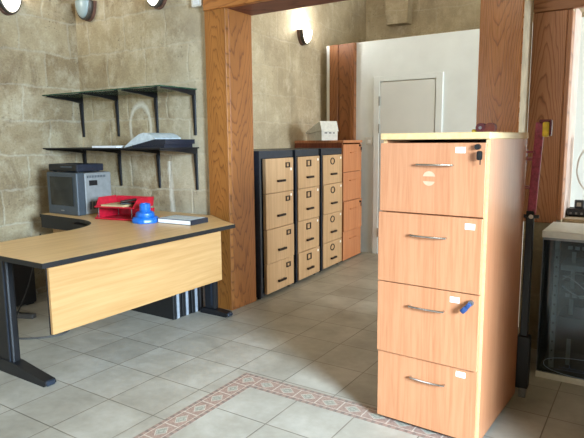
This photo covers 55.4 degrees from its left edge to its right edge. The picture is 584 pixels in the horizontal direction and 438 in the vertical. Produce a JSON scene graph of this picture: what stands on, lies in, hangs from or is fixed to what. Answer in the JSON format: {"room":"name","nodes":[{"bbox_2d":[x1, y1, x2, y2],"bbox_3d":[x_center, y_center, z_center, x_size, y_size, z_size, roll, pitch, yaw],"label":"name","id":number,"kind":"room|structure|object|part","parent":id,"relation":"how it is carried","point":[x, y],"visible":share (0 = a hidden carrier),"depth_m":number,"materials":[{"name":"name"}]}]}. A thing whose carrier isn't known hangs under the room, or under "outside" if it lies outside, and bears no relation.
{"room":"back office","nodes":[
{"label":"back office","id":0,"kind":"room"},
{"bbox_2d":[0,0,82,293],"bbox_3d":[-3.467,-0.765,2.942,0.300,3.350,6.500,5,10,33],"label":"wall","id":1,"kind":"structure","parent":0,"point":[39,53],"depth_m":4.68,"materials":[{"name":"stone"}]},
{"bbox_2d":[0,0,21,15],"bbox_3d":[-2.220,-1.693,4.379,0.116,0.158,0.196,5,10,33],"label":"wall lamp","id":2,"kind":"object","parent":1,"relation":"attached to","point":[7,7],"visible":1,"depth_m":4.36,"materials":[{"name":"white glass"}]},
{"bbox_3d":[-2.193,-1.699,4.360,0.053,0.141,0.170,5,10,33],"label":"lamp shade","id":3,"kind":"part","parent":2,"relation":"part of","materials":[{"name":"white glass"}]},
{"bbox_2d":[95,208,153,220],"bbox_3d":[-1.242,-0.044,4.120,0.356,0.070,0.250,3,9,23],"label":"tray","id":4,"kind":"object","parent":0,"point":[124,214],"depth_m":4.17,"materials":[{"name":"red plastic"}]},
{"bbox_2d":[74,0,209,214],"bbox_3d":[-1.170,-1.036,4.710,1.610,3.350,0.260,5,10,33],"label":"wall","id":5,"kind":"structure","parent":0,"point":[127,43],"depth_m":4.57,"materials":[{"name":"stone"}]},
{"bbox_2d":[75,0,96,21],"bbox_3d":[-1.787,-1.788,4.776,0.196,0.158,0.116,5,10,33],"label":"wall lamp","id":6,"kind":"object","parent":5,"relation":"attached to","point":[86,9],"visible":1,"depth_m":4.74,"materials":[{"name":"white glass"}]},
{"bbox_3d":[-1.804,-1.793,4.749,0.170,0.141,0.053,5,10,33],"label":"lamp shade","id":7,"kind":"part","parent":6,"relation":"part of","materials":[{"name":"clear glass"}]},
{"bbox_2d":[42,85,196,136],"bbox_3d":[-1.423,-0.852,4.517,1.409,0.354,0.380,5,10,33],"label":"wall shelf","id":8,"kind":"object","parent":5,"relation":"attached to","point":[149,91],"visible":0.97,"depth_m":4.49,"materials":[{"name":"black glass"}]},
{"bbox_2d":[43,147,198,189],"bbox_3d":[-1.425,-0.418,4.564,1.415,0.335,0.410,5,10,33],"label":"wall shelf","id":9,"kind":"object","parent":5,"relation":"attached to","point":[192,150],"visible":0.9,"depth_m":4.54,"materials":[{"name":"black metal"}]},
{"bbox_2d":[92,146,132,147],"bbox_3d":[-1.431,-0.581,4.465,0.280,0.016,0.200,4,9,30],"label":"notepad","id":10,"kind":"object","parent":9,"relation":"on","point":[92,146],"visible":0.78,"depth_m":4.37,"materials":[{"name":"white paper"}]},
{"bbox_2d":[125,133,180,147],"bbox_3d":[-1.081,-0.612,4.313,0.337,0.110,0.275,5,10,33],"label":"sheaf","id":11,"kind":"object","parent":9,"relation":"on","point":[143,137],"visible":0.72,"depth_m":4.20,"materials":[{"name":"white paper"}]},
{"bbox_2d":[133,139,194,147],"bbox_3d":[-0.984,-0.578,4.257,0.355,0.062,0.310,5,10,33],"label":"ring binder","id":12,"kind":"object","parent":9,"relation":"on","point":[156,143],"visible":1,"depth_m":4.13,"materials":[{"name":"black plastic"}]},
{"bbox_2d":[146,0,166,9],"bbox_3d":[-1.069,-1.720,4.316,0.196,0.158,0.116,5,10,33],"label":"wall lamp","id":13,"kind":"object","parent":5,"relation":"attached to","point":[157,4],"visible":1,"depth_m":4.31,"materials":[{"name":"white glass"}]},
{"bbox_3d":[-1.087,-1.724,4.289,0.170,0.141,0.053,5,10,33],"label":"lamp shade","id":14,"kind":"part","parent":13,"relation":"part of","materials":[{"name":"white glass"}]},
{"bbox_2d":[191,0,202,7],"bbox_3d":[-0.703,-1.626,4.137,0.100,0.090,0.044,5,10,33],"label":"sensor","id":15,"kind":"object","parent":5,"relation":"attached to","point":[194,3],"visible":0.88,"depth_m":4.12,"materials":[{"name":"plastic"}]},
{"bbox_2d":[204,8,234,309],"bbox_3d":[-0.543,-0.412,4.207,0.198,2.245,0.044,5,10,33],"label":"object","id":16,"kind":"structure","parent":5,"relation":"attached to","point":[216,20],"depth_m":4.15,"materials":[{"name":"brown wood"}]},
{"bbox_2d":[228,9,255,308],"bbox_3d":[-0.433,-0.428,4.312,0.140,2.245,0.277,5,10,33],"label":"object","id":17,"kind":"structure","parent":5,"relation":"attached to","point":[239,23],"depth_m":4.26,"materials":[{"name":"brown wood"}]},
{"bbox_2d":[228,0,345,15],"bbox_3d":[0.323,-1.505,3.669,1.954,0.055,0.288,5,10,33],"label":"trim","id":18,"kind":"structure","parent":5,"relation":"attached to","point":[274,5],"depth_m":3.94,"materials":[{"name":"brown wood"}]},
{"bbox_2d":[0,252,583,437],"bbox_3d":[0.688,1.001,2.588,7.900,0.120,10.000,5,10,33],"label":"floor","id":19,"kind":"structure","parent":0,"point":[121,375],"depth_m":3.15,"materials":[{"name":"tile"}]},
{"bbox_2d":[13,264,36,306],"bbox_3d":[-2.292,0.493,4.395,0.200,0.430,0.437,5,10,33],"label":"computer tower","id":20,"kind":"object","parent":19,"relation":"on","point":[22,273],"visible":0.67,"depth_m":4.44,"materials":[{"name":"black plastic"}]},
{"bbox_2d":[17,312,35,318],"bbox_3d":[-2.079,0.720,4.179,0.320,0.037,0.050,1,8,10],"label":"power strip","id":21,"kind":"object","parent":19,"relation":"on","point":[26,315],"visible":0.47,"depth_m":4.14,"materials":[{"name":"black plastic"}]},
{"bbox_2d":[17,234,40,313],"bbox_3d":[-2.017,0.449,4.078,0.090,0.603,0.569,3,9,22],"label":"cable","id":22,"kind":"object","parent":19,"relation":"on","point":[39,234],"visible":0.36,"depth_m":4.18,"materials":[{"name":"black plastic"}]},
{"bbox_2d":[19,330,68,338],"bbox_3d":[-1.681,0.758,3.964,0.407,0.010,0.679,5,10,33],"label":"cable","id":23,"kind":"object","parent":19,"relation":"on","point":[67,330],"visible":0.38,"depth_m":3.72,"materials":[{"name":"grey plastic"}]},
{"bbox_2d":[53,229,65,232],"bbox_3d":[-1.611,0.360,4.582,0.420,0.630,0.503,5,10,33],"label":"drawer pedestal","id":24,"kind":"object","parent":19,"relation":"on","point":[54,230],"visible":0.02,"depth_m":4.42,"materials":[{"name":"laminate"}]},
{"bbox_2d":[0,210,234,386],"bbox_3d":[-1.411,0.413,3.804,1.705,0.740,1.700,5,10,33],"label":"desk","id":25,"kind":"object","parent":19,"relation":"on","point":[96,269],"visible":0.96,"depth_m":3.13,"materials":[{"name":"laminate"}]},
{"bbox_3d":[-1.647,0.500,3.165,0.210,0.678,0.050,5,10,33],"label":"leg","id":26,"kind":"part","parent":25,"relation":"part of","materials":[{"name":"black metal"}]},
{"bbox_3d":[-1.501,0.119,3.723,1.600,0.084,1.160,5,10,33],"label":"frame rail","id":27,"kind":"part","parent":25,"relation":"part of","materials":[{"name":"black metal"}]},
{"bbox_2d":[47,171,110,215],"bbox_3d":[-1.703,-0.216,4.449,0.385,0.330,0.341,5,10,34],"label":"television","id":28,"kind":"object","parent":25,"relation":"on","point":[69,193],"visible":0.94,"depth_m":4.31,"materials":[{"name":"grey plastic"}]},
{"bbox_2d":[49,163,102,172],"bbox_3d":[-1.717,-0.409,4.413,0.365,0.062,0.247,5,10,34],"label":"recorder","id":29,"kind":"object","parent":28,"relation":"on","point":[68,167],"visible":1,"depth_m":4.32,"materials":[{"name":"black plastic"}]},
{"bbox_3d":[-1.784,-0.397,4.315,0.355,0.048,0.005,5,10,34],"label":"panel","id":30,"kind":"part","parent":29,"relation":"part of","materials":[{"name":"black plastic"}]},
{"bbox_2d":[89,180,97,185],"bbox_3d":[-1.549,-0.282,4.332,0.004,0.040,0.075,5,10,34],"label":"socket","id":31,"kind":"object","parent":28,"relation":"attached to","point":[92,182],"depth_m":4.33,"materials":[{"name":"black plastic"}]},
{"bbox_2d":[90,201,97,209],"bbox_3d":[-1.541,-0.110,4.368,0.002,0.060,0.110,5,10,34],"label":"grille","id":32,"kind":"object","parent":28,"relation":"attached to","point":[93,201],"depth_m":4.35,"materials":[{"name":"plastic"}]},
{"bbox_2d":[0,210,232,263],"bbox_3d":[-1.409,0.059,3.751,1.687,0.025,1.692,5,10,33],"label":"countertop","id":33,"kind":"structure","parent":25,"relation":"on","point":[101,235],"depth_m":3.29,"materials":[{"name":"laminate"}]},
{"bbox_2d":[94,195,153,220],"bbox_3d":[-1.242,-0.085,4.114,0.356,0.154,0.250,3,9,23],"label":"tray","id":34,"kind":"object","parent":25,"relation":"on","point":[104,212],"visible":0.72,"depth_m":4.16,"materials":[{"name":"red plastic"}]},
{"bbox_2d":[101,202,133,206],"bbox_3d":[-1.276,-0.106,4.126,0.210,0.014,0.192,3,9,21],"label":"paper stack","id":35,"kind":"object","parent":34,"relation":"in","point":[116,204],"visible":0.7,"depth_m":4.08,"materials":[{"name":"beige paper"}]},
{"bbox_2d":[120,198,136,204],"bbox_3d":[-1.203,-0.130,4.091,0.120,0.040,0.028,-3,9,-18],"label":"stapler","id":36,"kind":"object","parent":34,"relation":"in","point":[129,201],"visible":0.79,"depth_m":4.08,"materials":[{"name":"black plastic"}]},
{"bbox_3d":[-0.831,0.324,3.233,0.018,0.335,1.275,5,10,33],"label":"modesty panel","id":37,"kind":"part","parent":25,"relation":"part of","materials":[{"name":"laminate"}]},
{"bbox_2d":[132,203,158,223],"bbox_3d":[-1.026,-0.043,3.885,0.186,0.134,0.174,5,10,33],"label":"tape dispenser","id":38,"kind":"object","parent":25,"relation":"on","point":[145,215],"visible":0.99,"depth_m":3.84,"materials":[{"name":"blue plastic"}]},
{"bbox_2d":[139,203,150,211],"bbox_3d":[-1.026,-0.082,3.879,0.076,0.056,0.076,5,10,33],"label":"cap","id":39,"kind":"object","parent":38,"relation":"on","point":[143,207],"depth_m":3.85,"materials":[{"name":"blue plastic"}]},
{"bbox_2d":[158,215,207,225],"bbox_3d":[-0.759,0.007,3.865,0.300,0.035,0.181,4,9,30],"label":"book","id":40,"kind":"object","parent":25,"relation":"on","point":[174,219],"visible":1,"depth_m":3.81,"materials":[{"name":"white paper"}]},
{"bbox_3d":[-0.613,0.346,4.187,0.100,0.678,0.050,5,10,33],"label":"leg","id":41,"kind":"part","parent":25,"relation":"part of","materials":[{"name":"black metal"}]},
{"bbox_2d":[131,293,181,319],"bbox_3d":[-1.074,0.442,4.220,0.555,0.560,0.084,5,10,33],"label":"binder","id":42,"kind":"object","parent":19,"relation":"on","point":[170,307],"visible":0.27,"depth_m":4.12,"materials":[{"name":"black plastic"}]},
{"bbox_2d":[181,290,190,315],"bbox_3d":[-1.010,0.431,4.291,0.525,0.560,0.084,5,10,33],"label":"binder","id":43,"kind":"object","parent":19,"relation":"on","point":[185,296],"visible":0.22,"depth_m":4.17,"materials":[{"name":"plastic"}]},
{"bbox_2d":[190,287,199,312],"bbox_3d":[-0.945,0.420,4.361,0.505,0.560,0.084,5,10,33],"label":"binder","id":44,"kind":"object","parent":19,"relation":"on","point":[194,293],"visible":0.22,"depth_m":4.24,"materials":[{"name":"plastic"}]},
{"bbox_2d":[199,285,204,309],"bbox_3d":[-0.896,0.409,4.436,0.505,0.560,0.084,5,10,33],"label":"panel","id":45,"kind":"object","parent":19,"relation":"on","point":[202,288],"visible":0.02,"depth_m":4.31,"materials":[{"name":"black plastic"}]},
{"bbox_3d":[-0.898,0.409,4.438,0.500,0.560,0.084,5,10,33],"label":"panel","id":46,"kind":"part","parent":45,"relation":"part of","materials":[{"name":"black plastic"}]},
{"bbox_2d":[254,150,293,299],"bbox_3d":[-0.368,0.016,4.838,0.636,1.217,0.530,4,9,30],"label":"filing cabinet","id":47,"kind":"object","parent":19,"relation":"on","point":[273,169],"visible":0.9,"depth_m":4.64,"materials":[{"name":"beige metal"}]},
{"bbox_3d":[-0.113,-0.369,4.676,0.031,0.283,0.446,4,9,30],"label":"drawer","id":48,"kind":"part","parent":47,"relation":"part of","materials":[{"name":"brown wood"}]},
{"bbox_3d":[-0.111,-0.081,4.717,0.030,0.291,0.446,4,9,30],"label":"drawer","id":49,"kind":"part","parent":47,"relation":"part of","materials":[{"name":"brown wood"}]},
{"bbox_3d":[-0.107,0.476,4.796,0.029,0.250,0.446,4,9,30],"label":"drawer","id":50,"kind":"part","parent":47,"relation":"part of","materials":[{"name":"brown wood"}]},
{"bbox_3d":[-0.107,0.207,4.757,0.034,0.284,0.446,4,9,30],"label":"drawer","id":51,"kind":"part","parent":47,"relation":"part of","materials":[{"name":"brown wood"}]},
{"bbox_2d":[254,149,319,283],"bbox_3d":[-0.100,-0.052,5.302,0.635,1.217,0.450,4,9,30],"label":"filing cabinet","id":52,"kind":"object","parent":19,"relation":"on","point":[305,161],"visible":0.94,"depth_m":5.11,"materials":[{"name":"beige wood"}]},
{"bbox_3d":[0.147,0.142,5.201,0.029,0.284,0.414,4,9,30],"label":"drawer","id":53,"kind":"part","parent":52,"relation":"part of","materials":[{"name":"brown wood"}]},
{"bbox_3d":[0.146,-0.146,5.160,0.032,0.291,0.414,4,9,30],"label":"drawer","id":54,"kind":"part","parent":52,"relation":"part of","materials":[{"name":"brown wood"}]},
{"bbox_3d":[0.144,-0.434,5.118,0.033,0.283,0.414,4,9,30],"label":"drawer","id":55,"kind":"part","parent":52,"relation":"part of","materials":[{"name":"brown wood"}]},
{"bbox_3d":[0.152,0.411,5.238,0.033,0.250,0.414,4,9,30],"label":"drawer","id":56,"kind":"part","parent":52,"relation":"part of","materials":[{"name":"brown wood"}]},
{"bbox_2d":[133,373,453,437],"bbox_3d":[0.075,1.280,0.237,3.753,0.005,4.562,5,10,33],"label":"trim","id":57,"kind":"structure","parent":19,"relation":"on","point":[191,413],"depth_m":2.73,"materials":[{"name":"tile"}]},
{"bbox_2d":[275,148,341,271],"bbox_3d":[0.154,-0.117,5.742,0.634,1.217,0.465,4,9,30],"label":"filing cabinet","id":58,"kind":"object","parent":19,"relation":"on","point":[330,159],"visible":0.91,"depth_m":5.55,"materials":[{"name":"beige wood"}]},
{"bbox_3d":[0.405,0.346,5.679,0.029,0.250,0.429,4,9,30],"label":"drawer","id":59,"kind":"part","parent":58,"relation":"part of","materials":[{"name":"brown wood"}]},
{"bbox_3d":[0.402,0.078,5.641,0.029,0.284,0.429,4,9,30],"label":"drawer","id":60,"kind":"part","parent":58,"relation":"part of","materials":[{"name":"brown wood"}]},
{"bbox_3d":[0.401,-0.211,5.599,0.032,0.291,0.429,4,9,30],"label":"drawer","id":61,"kind":"part","parent":58,"relation":"part of","materials":[{"name":"brown wood"}]},
{"bbox_3d":[0.397,-0.499,5.560,0.028,0.283,0.429,4,9,30],"label":"drawer","id":62,"kind":"part","parent":58,"relation":"part of","materials":[{"name":"brown wood"}]},
{"bbox_2d":[295,140,361,261],"bbox_3d":[0.422,-0.221,6.186,0.615,1.295,0.498,4,9,30],"label":"filing cabinet","id":63,"kind":"object","parent":19,"relation":"on","point":[351,149],"visible":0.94,"depth_m":5.99,"materials":[{"name":"brown wood"}]},
{"bbox_2d":[306,121,338,140],"bbox_3d":[0.320,-0.942,5.950,0.202,0.200,0.359,-4,9,-26],"label":"box","id":64,"kind":"object","parent":63,"relation":"on","point":[323,130],"visible":0.96,"depth_m":5.82,"materials":[{"name":"white cardboard"}]},
{"bbox_3d":[0.320,-0.977,5.945,0.202,0.130,0.359,-4,9,-26],"label":"box lid","id":65,"kind":"part","parent":64,"relation":"part of","materials":[{"name":"white cardboard"}]},
{"bbox_3d":[0.654,0.264,6.116,0.017,0.308,0.478,4,9,30],"label":"drawer","id":66,"kind":"part","parent":63,"relation":"part of","materials":[{"name":"brown wood"}]},
{"bbox_3d":[0.649,-0.362,6.027,0.017,0.303,0.478,4,9,30],"label":"drawer","id":67,"kind":"part","parent":63,"relation":"part of","materials":[{"name":"brown wood"}]},
{"bbox_3d":[0.646,-0.660,5.985,0.017,0.290,0.478,4,9,30],"label":"drawer","id":68,"kind":"part","parent":63,"relation":"part of","materials":[{"name":"brown wood"}]},
{"bbox_3d":[0.655,-0.050,6.069,0.023,0.318,0.478,4,9,30],"label":"drawer","id":69,"kind":"part","parent":63,"relation":"part of","materials":[{"name":"brown wood"}]},
{"bbox_2d":[377,132,528,437],"bbox_3d":[0.752,0.266,2.617,0.474,1.326,0.640,5,10,36],"label":"filing cabinet","id":70,"kind":"object","parent":19,"relation":"on","point":[450,230],"visible":1,"depth_m":2.39,"materials":[{"name":"brown wood"}]},
{"bbox_3d":[0.574,0.387,2.386,0.163,0.009,0.025,5,10,36],"label":"handle","id":71,"kind":"part","parent":70,"relation":"part of","materials":[{"name":"silver metal"}]},
{"bbox_3d":[0.590,0.713,2.437,0.163,0.009,0.025,5,10,36],"label":"handle","id":72,"kind":"part","parent":70,"relation":"part of","materials":[{"name":"silver metal"}]},
{"bbox_3d":[0.590,0.777,2.472,0.458,0.317,0.017,5,10,36],"label":"drawer","id":73,"kind":"part","parent":70,"relation":"part of","materials":[{"name":"brown wood"}]},
{"bbox_3d":[0.570,0.075,2.341,0.163,0.009,0.025,5,10,36],"label":"handle","id":74,"kind":"part","parent":70,"relation":"part of","materials":[{"name":"silver metal"}]},
{"bbox_3d":[0.584,0.456,2.421,0.458,0.326,0.026,5,10,36],"label":"drawer","id":75,"kind":"part","parent":70,"relation":"part of","materials":[{"name":"brown wood"}]},
{"bbox_3d":[0.580,0.137,2.375,0.458,0.311,0.027,5,10,36],"label":"drawer","id":76,"kind":"part","parent":70,"relation":"part of","materials":[{"name":"brown wood"}]},
{"bbox_3d":[0.582,-0.170,2.338,0.458,0.298,0.017,5,10,36],"label":"drawer","id":77,"kind":"part","parent":70,"relation":"part of","materials":[{"name":"brown wood"}]},
{"bbox_3d":[0.588,-0.224,2.299,0.163,0.009,0.025,5,10,36],"label":"handle","id":78,"kind":"part","parent":70,"relation":"part of","materials":[{"name":"silver metal"}]},
{"bbox_2d":[472,123,496,131],"bbox_3d":[0.850,-0.403,2.459,0.100,0.043,0.055,5,10,33],"label":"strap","id":79,"kind":"object","parent":70,"relation":"on","point":[480,127],"visible":0.8,"depth_m":2.44,"materials":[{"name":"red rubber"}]},
{"bbox_2d":[515,119,552,397],"bbox_3d":[1.175,0.207,2.794,0.183,1.386,0.168,4,9,31],"label":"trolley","id":80,"kind":"object","parent":19,"relation":"on","point":[543,128],"visible":0.68,"depth_m":2.73,"materials":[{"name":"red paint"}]},
{"bbox_3d":[1.166,0.281,2.756,0.036,0.650,0.032,4,9,31],"label":"rail","id":81,"kind":"part","parent":80,"relation":"part of","materials":[{"name":"black metal"}]},
{"bbox_3d":[1.174,-0.240,2.675,0.059,0.446,0.020,4,9,31],"label":"rail","id":82,"kind":"part","parent":80,"relation":"part of","materials":[{"name":"red metal"}]},
{"bbox_3d":[1.200,-0.432,2.630,0.055,0.076,0.050,4,9,31],"label":"grip frame","id":83,"kind":"part","parent":80,"relation":"part of","materials":[{"name":"yellow plastic"}]},
{"bbox_2d":[535,222,583,385],"bbox_3d":[1.669,0.461,3.007,0.564,0.815,0.374,5,10,33],"label":"equipment rack","id":84,"kind":"object","parent":19,"relation":"on","point":[560,340],"visible":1,"depth_m":3.04,"materials":[{"name":"paint"}]},
{"bbox_3d":[1.424,0.466,3.018,0.024,0.705,0.016,5,10,33],"label":"rack rail","id":85,"kind":"part","parent":84,"relation":"part of","materials":[{"name":"grey metal"}]},
{"bbox_2d":[559,281,583,300],"bbox_3d":[1.674,0.407,2.999,0.395,0.044,0.228,5,10,33],"label":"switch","id":86,"kind":"object","parent":84,"relation":"attached to","point":[576,289],"depth_m":3.00,"materials":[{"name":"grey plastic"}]},
{"bbox_2d":[561,257,583,271],"bbox_3d":[1.674,0.260,2.980,0.395,0.030,0.225,5,10,33],"label":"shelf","id":87,"kind":"object","parent":84,"relation":"attached to","point":[577,265],"depth_m":2.99,"materials":[{"name":"grey metal"}]},
{"bbox_3d":[1.673,0.149,2.964,0.395,0.044,0.225,5,10,33],"label":"patch panel","id":88,"kind":"part","parent":84,"relation":"part of","materials":[{"name":"black plastic"}]},
{"bbox_2d":[251,0,365,148],"bbox_3d":[0.005,-1.276,6.331,0.300,3.350,3.770,5,10,33],"label":"wall","id":89,"kind":"structure","parent":0,"point":[289,78],"depth_m":6.04,"materials":[{"name":"stone"}]},
{"bbox_2d":[297,29,311,45],"bbox_3d":[0.154,-1.986,6.087,0.116,0.158,0.196,5,10,33],"label":"wall lamp","id":90,"kind":"object","parent":89,"relation":"attached to","point":[304,36],"visible":1,"depth_m":6.04,"materials":[{"name":"white"}]},
{"bbox_3d":[0.181,-1.992,6.068,0.053,0.141,0.170,5,10,33],"label":"lamp shade","id":91,"kind":"part","parent":90,"relation":"part of","materials":[{"name":"white glass"}]},
{"bbox_2d":[327,17,583,267],"bbox_3d":[3.070,-0.614,4.945,6.270,2.375,0.100,5,10,33],"label":"wall partition","id":92,"kind":"structure","parent":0,"point":[455,54],"depth_m":5.79,"materials":[{"name":"white paint"}]},
{"bbox_2d":[330,42,356,139],"bbox_3d":[0.582,-0.805,6.454,0.330,2.372,0.055,5,10,33],"label":"trim","id":93,"kind":"structure","parent":92,"relation":"attached to","point":[343,57],"depth_m":6.34,"materials":[{"name":"brown wood"}]},
{"bbox_2d":[366,137,372,144],"bbox_3d":[0.872,-0.882,6.275,0.080,0.086,0.017,5,10,33],"label":"wall switch","id":94,"kind":"object","parent":92,"relation":"attached to","point":[369,140],"visible":1,"depth_m":6.27,"materials":[{"name":"white plastic"}]},
{"bbox_2d":[372,72,443,253],"bbox_3d":[1.250,-0.562,6.083,0.775,1.985,0.053,5,10,33],"label":"door","id":95,"kind":"structure","parent":92,"relation":"in","point":[412,106],"depth_m":6.01,"materials":[{"name":"white paint"}]},
{"bbox_2d":[366,0,583,81],"bbox_3d":[3.697,-1.262,6.004,6.850,3.350,0.300,5,10,33],"label":"wall","id":96,"kind":"structure","parent":0,"point":[428,16],"depth_m":6.95,"materials":[{"name":"stone"}]},
{"bbox_2d":[385,0,412,26],"bbox_3d":[1.357,-2.782,7.036,0.340,0.620,0.160,5,10,33],"label":"corbel","id":97,"kind":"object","parent":96,"relation":"attached to","point":[398,12],"depth_m":7.00,"materials":[{"name":"stone"}]},
{"bbox_2d":[519,0,533,132],"bbox_3d":[1.229,-0.840,3.175,0.190,3.350,0.315,5,10,33],"label":"wall pier","id":98,"kind":"object","parent":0,"point":[528,9],"visible":0.22,"depth_m":3.14,"materials":[{"name":"beige paint"}]},
{"bbox_2d":[476,0,524,131],"bbox_3d":[1.133,-0.809,3.036,0.223,3.330,0.028,5,10,33],"label":"trim","id":99,"kind":"structure","parent":98,"relation":"attached to","point":[501,21],"depth_m":3.02,"materials":[{"name":"brown wood"}]},
{"bbox_2d":[518,8,583,348],"bbox_3d":[3.125,-0.746,2.396,3.845,3.350,0.360,5,10,33],"label":"wall","id":100,"kind":"structure","parent":0,"point":[539,227],"depth_m":3.42,"materials":[{"name":"stone"}]},
{"bbox_2d":[523,9,567,222],"bbox_3d":[1.483,-0.582,3.258,0.181,1.212,0.034,5,10,33],"label":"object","id":101,"kind":"structure","parent":100,"relation":"attached to","point":[549,35],"depth_m":3.23,"materials":[{"name":"brown wood"}]},
{"bbox_2d":[533,0,583,12],"bbox_3d":[1.799,-1.349,2.934,0.954,0.384,0.040,5,10,33],"label":"trim","id":102,"kind":"structure","parent":100,"relation":"attached to","point":[540,6],"depth_m":3.14,"materials":[{"name":"brown wood"}]},
{"bbox_2d":[556,9,574,219],"bbox_3d":[1.593,-0.590,3.235,0.026,1.192,0.103,5,10,33],"label":"trim","id":103,"kind":"structure","parent":100,"relation":"attached to","point":[571,13],"depth_m":3.20,"materials":[{"name":"brown wood"}]},
{"bbox_2d":[563,8,581,218],"bbox_3d":[1.706,-0.628,3.397,0.015,1.260,0.290,5,10,33],"label":"trim","id":104,"kind":"structure","parent":100,"relation":"attached to","point":[578,15],"depth_m":3.38,"materials":[{"name":"paint"}]},
{"bbox_2d":[563,216,583,222],"bbox_3d":[2.280,0.038,3.120,1.336,0.030,0.330,5,10,33],"label":"trim","id":105,"kind":"structure","parent":100,"relation":"attached to","point":[576,219],"depth_m":3.33,"materials":[{"name":"beige wood"}]},
{"bbox_2d":[567,207,583,216],"bbox_3d":[1.809,-0.041,3.425,0.196,0.048,0.114,5,10,33],"label":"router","id":106,"kind":"object","parent":105,"relation":"on","point":[571,211],"visible":1,"depth_m":3.41,"materials":[{"name":"black plastic"}]},
{"bbox_3d":[1.776,-0.036,3.383,0.186,0.032,0.003,5,10,33],"label":"panel","id":107,"kind":"part","parent":106,"relation":"part of","materials":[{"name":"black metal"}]},
{"bbox_2d":[574,200,583,207],"bbox_3d":[1.781,-0.093,3.445,0.052,0.050,0.042,3,9,21],"label":"block","id":108,"kind":"object","parent":106,"relation":"on","point":[578,203],"visible":1,"depth_m":3.43,"materials":[{"name":"grey plastic"}]},
{"bbox_2d":[576,150,583,188],"bbox_3d":[1.884,-0.278,3.450,0.213,0.490,0.105,5,10,33],"label":"cable coil","id":109,"kind":"object","parent":100,"relation":"hanging from","point":[581,154],"visible":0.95,"depth_m":3.46,"materials":[{"name":"white plastic"}]},
{"bbox_3d":[0.388,-2.144,3.525,2.130,0.850,0.260,5,10,33],"label":"wall","id":110,"kind":"structure","parent":0,"visible":0},
{"bbox_2d":[203,0,271,10],"bbox_3d":[0.196,-1.596,3.536,1.998,0.275,0.045,5,10,33],"label":"trim","id":111,"kind":"structure","parent":110,"relation":"attached to","point":[207,4],"depth_m":3.96,"materials":[{"name":"brown wood"}]}
]}

